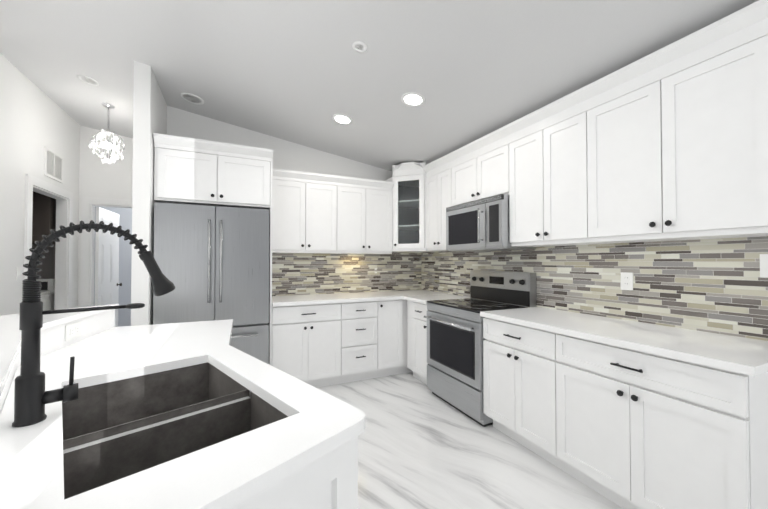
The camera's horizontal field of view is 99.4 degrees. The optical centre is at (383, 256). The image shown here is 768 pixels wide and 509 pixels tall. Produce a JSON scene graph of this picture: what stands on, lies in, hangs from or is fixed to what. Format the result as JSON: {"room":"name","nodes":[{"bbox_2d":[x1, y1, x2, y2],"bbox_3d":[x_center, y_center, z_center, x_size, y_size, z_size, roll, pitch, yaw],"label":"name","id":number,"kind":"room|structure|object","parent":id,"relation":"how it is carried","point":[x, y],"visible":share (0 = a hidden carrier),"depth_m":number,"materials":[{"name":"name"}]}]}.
{"room":"kitchen","nodes":[
{"label":"kitchen","id":0,"kind":"room"},
{"bbox_2d":[0,54,79,314],"bbox_3d":[-2.237,-0.212,0.532,0.100,3.044,8.100,0,-1,-25],"label":"wall","id":1,"kind":"structure","parent":0,"point":[34,119],"depth_m":3.00,"materials":[{"name":"paint"}]},
{"bbox_2d":[16,267,21,279],"bbox_3d":[-3.323,0.156,2.967,0.010,0.116,0.072,0,-1,-25],"label":"light switch","id":2,"kind":"object","parent":1,"relation":"attached to","point":[18,273],"visible":1,"depth_m":2.96,"materials":[{"name":"white plastic"}]},
{"bbox_2d":[24,174,72,309],"bbox_3d":[-3.607,0.291,3.461,0.118,2.125,0.970,0,-1,-25],"label":"door frame","id":3,"kind":"structure","parent":1,"relation":"attached to","point":[63,252],"depth_m":3.80,"materials":[{"name":"white wood"}]},
{"bbox_2d":[44,146,62,182],"bbox_3d":[-3.579,-0.986,3.532,0.014,0.300,0.390,0,-1,-25],"label":"air vent","id":4,"kind":"object","parent":1,"relation":"in","point":[53,165],"visible":1,"depth_m":3.51,"materials":[{"name":"white metal"}]},
{"bbox_2d":[32,125,132,307],"bbox_3d":[-4.204,-0.288,4.024,2.790,3.300,0.110,0,-1,-25],"label":"wall","id":5,"kind":"structure","parent":0,"point":[98,178],"depth_m":4.21,"materials":[{"name":"paint"}]},
{"bbox_2d":[32,191,55,244],"bbox_3d":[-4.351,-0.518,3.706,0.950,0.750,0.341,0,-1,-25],"label":"doorway","id":6,"kind":"structure","parent":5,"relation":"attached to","point":[44,216],"depth_m":3.73,"materials":[{"name":"black"}]},
{"bbox_2d":[80,196,131,306],"bbox_3d":[-3.424,0.304,4.377,0.970,2.125,0.118,0,-1,-25],"label":"door frame","id":7,"kind":"structure","parent":5,"relation":"attached to","point":[88,204],"depth_m":4.16,"materials":[{"name":"white wood"}]},
{"bbox_2d":[95,207,121,326],"bbox_3d":[-3.921,0.356,4.638,0.159,2.010,0.761,0,-1,-25],"label":"hall door","id":8,"kind":"structure","parent":5,"relation":"in","point":[107,284],"depth_m":4.55,"materials":[{"name":"white wood"}]},
{"bbox_2d":[94,206,131,326],"bbox_3d":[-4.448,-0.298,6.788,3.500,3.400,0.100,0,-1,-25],"label":"door frame","id":9,"kind":"structure","parent":0,"point":[125,258],"depth_m":6.40,"materials":[{"name":"white wood"}]},
{"bbox_2d":[131,61,166,325],"bbox_3d":[-2.394,-0.090,3.579,0.110,2.891,2.250,0,-1,-25],"label":"wall","id":10,"kind":"structure","parent":0,"point":[149,111],"depth_m":2.58,"materials":[{"name":"paint"}]},
{"bbox_2d":[167,106,391,180],"bbox_3d":[-0.853,-0.077,3.933,2.980,2.875,0.120,0,-1,-25],"label":"wall","id":11,"kind":"structure","parent":0,"point":[288,155],"depth_m":3.71,"materials":[{"name":"paint"}]},
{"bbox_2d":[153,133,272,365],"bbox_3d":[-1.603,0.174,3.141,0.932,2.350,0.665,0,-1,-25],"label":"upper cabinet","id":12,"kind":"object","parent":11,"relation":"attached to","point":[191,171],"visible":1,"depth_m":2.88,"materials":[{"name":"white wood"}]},
{"bbox_2d":[272,168,343,253],"bbox_3d":[-0.888,-0.471,3.676,0.758,0.864,0.322,0,-1,-25],"label":"upper cabinet","id":13,"kind":"object","parent":11,"relation":"attached to","point":[317,213],"depth_m":3.53,"materials":[{"name":"white wood"}]},
{"bbox_2d":[272,252,420,295],"bbox_3d":[-0.398,0.195,4.072,2.033,0.525,0.008,0,-1,-25],"label":"wall tile","id":14,"kind":"structure","parent":11,"relation":"attached to","point":[302,273],"depth_m":4.02,"materials":[{"name":"tile"}]},
{"bbox_2d":[344,176,393,253],"bbox_3d":[-0.307,-0.467,3.950,0.758,0.864,0.322,0,-1,-25],"label":"upper cabinet","id":15,"kind":"object","parent":11,"relation":"attached to","point":[367,203],"depth_m":3.83,"materials":[{"name":"white wood"}]},
{"bbox_2d":[385,162,440,251],"bbox_3d":[0.370,-0.587,4.111,0.615,1.050,0.607,0,-1,-25],"label":"upper cabinet","id":16,"kind":"object","parent":11,"relation":"attached to","point":[408,179],"visible":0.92,"depth_m":3.89,"materials":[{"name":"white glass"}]},
{"bbox_2d":[0,0,758,170],"bbox_3d":[-1.738,-1.578,2.334,6.200,1.005,10.900,0,-1,-25],"label":"ceiling","id":17,"kind":"structure","parent":0,"point":[301,72],"depth_m":2.25,"materials":[{"name":"paint"}]},
{"bbox_2d":[77,75,98,85],"bbox_3d":[-2.694,-1.605,2.966,0.153,0.027,0.154,0,-1,-25],"label":"smoke detector","id":18,"kind":"object","parent":17,"relation":"attached to","point":[88,80],"visible":1,"depth_m":2.96,"materials":[{"name":"white plastic"}]},
{"bbox_2d":[89,103,124,163],"bbox_3d":[-2.907,-1.287,3.431,0.286,0.623,0.290,0,-1,-25],"label":"chandelier","id":19,"kind":"object","parent":17,"relation":"hanging from","point":[108,146],"visible":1,"depth_m":3.42,"materials":[{"name":"white glass"}]},
{"bbox_2d":[181,93,203,104],"bbox_3d":[-1.795,-1.479,3.054,0.193,0.033,0.194,0,-1,-25],"label":"recessed light","id":20,"kind":"object","parent":17,"relation":"in","point":[192,98],"visible":1,"depth_m":3.05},
{"bbox_2d":[332,114,352,124],"bbox_3d":[-0.392,-1.292,3.070,0.193,0.033,0.194,0,-1,-25],"label":"recessed light","id":21,"kind":"object","parent":17,"relation":"in","point":[343,119],"visible":1,"depth_m":3.06,"materials":[{"name":"white plastic"}]},
{"bbox_2d":[352,41,367,52],"bbox_3d":[-0.153,-1.337,2.079,0.100,0.019,0.100,0,-1,-25],"label":"recessed light","id":22,"kind":"object","parent":17,"relation":"in","point":[359,46],"visible":1,"depth_m":2.08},
{"bbox_2d":[401,92,424,106],"bbox_3d":[0.231,-1.247,2.590,0.193,0.033,0.194,0,-1,-25],"label":"recessed light","id":23,"kind":"object","parent":17,"relation":"in","point":[412,99],"visible":1,"depth_m":2.58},
{"bbox_2d":[318,372,622,508],"bbox_3d":[-1.738,1.361,2.291,6.200,0.050,10.900,0,-1,-25],"label":"floor","id":24,"kind":"structure","parent":0,"point":[421,445],"depth_m":2.11,"materials":[{"name":"tile"}]},
{"bbox_2d":[36,279,54,310],"bbox_3d":[-4.174,0.810,3.568,0.670,1.090,0.630,0,-1,-25],"label":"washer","id":25,"kind":"object","parent":24,"relation":"on","point":[47,289],"visible":0.21,"depth_m":3.85,"materials":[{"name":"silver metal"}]},
{"bbox_2d":[32,319,364,508],"bbox_3d":[-0.811,0.805,1.100,1.152,1.028,2.186,0,-1,-25],"label":"kitchen island","id":26,"kind":"object","parent":24,"relation":"on","point":[303,454],"depth_m":0.71,"materials":[{"name":"white stone"}]},
{"bbox_2d":[65,321,80,341],"bbox_3d":[-1.471,0.354,1.544,0.008,0.072,0.116,0,-1,-18],"label":"outlet","id":27,"kind":"object","parent":26,"relation":"attached to","point":[73,331],"visible":1,"depth_m":1.53,"materials":[{"name":"white plastic"}]},
{"bbox_2d":[0,304,179,508],"bbox_3d":[-1.151,0.277,0.893,0.938,0.022,2.282,0,-1,-25],"label":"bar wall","id":28,"kind":"structure","parent":26,"relation":"on","point":[31,457],"depth_m":1.13,"materials":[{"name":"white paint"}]},
{"bbox_2d":[12,220,175,426],"bbox_3d":[-0.764,0.153,0.890,0.330,0.500,0.058,1,-1,-43],"label":"faucet","id":29,"kind":"object","parent":28,"relation":"on","point":[32,397],"visible":1,"depth_m":0.80,"materials":[{"name":"black metal"}]},
{"bbox_2d":[62,362,287,499],"bbox_3d":[-0.630,0.552,0.946,0.494,0.228,0.794,1,-1,-45],"label":"sink","id":30,"kind":"object","parent":26,"relation":"in","point":[116,430],"visible":0.6,"depth_m":1.01,"materials":[{"name":"black metal"}]},
{"bbox_2d":[153,202,268,363],"bbox_3d":[-1.589,0.451,3.087,0.886,1.770,0.711,0,-1,-25],"label":"fridge","id":31,"kind":"object","parent":24,"relation":"on","point":[212,262],"visible":0.71,"depth_m":2.83,"materials":[{"name":"silver metal"}]},
{"bbox_2d":[272,302,343,387],"bbox_3d":[-0.881,0.917,3.501,0.683,0.875,0.607,0,-1,-25],"label":"base cabinet","id":32,"kind":"object","parent":24,"relation":"on","point":[320,340],"depth_m":3.24,"materials":[{"name":"white wood"}]},
{"bbox_2d":[272,290,439,305],"bbox_3d":[-0.265,0.464,3.782,2.030,0.035,0.635,0,-1,-25],"label":"countertop","id":33,"kind":"structure","parent":32,"relation":"on","point":[379,296],"depth_m":3.53,"materials":[{"name":"white stone"}]},
{"bbox_2d":[344,302,383,382],"bbox_3d":[-0.386,0.920,3.734,0.526,0.875,0.607,0,-1,-25],"label":"base cabinet","id":34,"kind":"object","parent":24,"relation":"on","point":[363,321],"depth_m":3.49,"materials":[{"name":"white wood"}]},
{"bbox_2d":[384,298,403,375],"bbox_3d":[-0.058,0.922,3.888,0.306,0.875,0.607,0,-1,-25],"label":"base cabinet","id":35,"kind":"object","parent":24,"relation":"on","point":[394,310],"depth_m":3.65,"materials":[{"name":"white wood"}]},
{"bbox_2d":[404,299,412,372],"bbox_3d":[0.340,0.925,4.075,0.679,0.875,0.607,0,-1,-25],"label":"base cabinet","id":36,"kind":"object","parent":24,"relation":"on","point":[406,370],"depth_m":3.72,"materials":[{"name":"white wood"}]},
{"bbox_2d":[424,270,535,426],"bbox_3d":[0.835,0.744,2.994,0.689,1.205,0.765,0,-1,-25],"label":"range","id":37,"kind":"object","parent":24,"relation":"on","point":[455,338],"visible":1,"depth_m":2.85,"materials":[{"name":"silver metal"}]},
{"bbox_2d":[403,294,767,508],"bbox_3d":[1.078,0.884,2.555,0.640,0.912,2.708,0,-1,-25],"label":"base cabinet","id":38,"kind":"object","parent":24,"relation":"on","point":[625,414],"visible":0.96,"depth_m":1.63,"materials":[{"name":"white wood"}]},
{"bbox_3d":[1.928,0.102,1.658,0.120,2.450,6.600,0,-1,-25],"label":"wall","id":39,"kind":"structure","parent":0,"visible":0},
{"bbox_2d":[423,153,450,250],"bbox_3d":[0.741,-0.565,3.667,0.322,0.992,0.495,0,-1,-25],"label":"upper cabinet","id":40,"kind":"object","parent":39,"relation":"attached to","point":[438,173],"depth_m":3.60,"materials":[{"name":"white wood"}]},
{"bbox_2d":[451,125,506,206],"bbox_3d":[1.010,-0.788,3.098,0.322,0.562,0.769,0,-1,-25],"label":"upper cabinet","id":41,"kind":"object","parent":39,"relation":"attached to","point":[479,168],"depth_m":2.98,"materials":[{"name":"white wood"}]},
{"bbox_2d":[446,194,535,251],"bbox_3d":[0.950,-0.280,3.063,0.451,0.445,0.759,0,-1,-25],"label":"microwave","id":42,"kind":"object","parent":41,"relation":"attached to","point":[480,225],"visible":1,"depth_m":2.86,"materials":[{"name":"silver metal"}]},
{"bbox_2d":[507,92,591,246],"bbox_3d":[1.324,-0.583,2.428,0.322,0.992,0.706,0,-1,-25],"label":"upper cabinet","id":43,"kind":"object","parent":39,"relation":"attached to","point":[540,144],"depth_m":2.39,"materials":[{"name":"white wood"}]},
{"bbox_2d":[421,236,767,340],"bbox_3d":[1.408,0.176,2.612,0.008,0.520,4.171,0,-1,-25],"label":"wall tiles","id":44,"kind":"structure","parent":39,"relation":"attached to","point":[718,286],"depth_m":2.06,"materials":[{"name":"tile"}]},
{"bbox_2d":[621,272,632,289],"bbox_3d":[1.611,0.165,2.162,0.008,0.116,0.072,0,-1,-25],"label":"electrical outlet","id":45,"kind":"object","parent":44,"relation":"attached to","point":[626,281],"visible":1,"depth_m":2.16,"materials":[{"name":"white plastic"}]},
{"bbox_2d":[760,254,767,277],"bbox_3d":[1.891,0.046,1.564,0.010,0.116,0.118,0,-1,-25],"label":"light switch","id":46,"kind":"object","parent":44,"relation":"attached to","point":[763,265],"visible":1,"depth_m":1.60,"materials":[{"name":"white plastic"}]},
{"bbox_2d":[575,6,763,243],"bbox_3d":[1.619,-0.592,1.799,0.322,0.992,0.916,0,-1,-25],"label":"upper cabinet","id":47,"kind":"object","parent":39,"relation":"attached to","point":[669,142],"depth_m":1.70,"materials":[{"name":"white wood"}]},
{"bbox_2d":[747,0,767,235],"bbox_3d":[1.958,-0.602,1.079,0.322,0.992,0.908,0,-1,-25],"label":"upper cabinet","id":48,"kind":"object","parent":39,"relation":"attached to","point":[757,12],"depth_m":1.41,"materials":[{"name":"white wood"}]}
]}

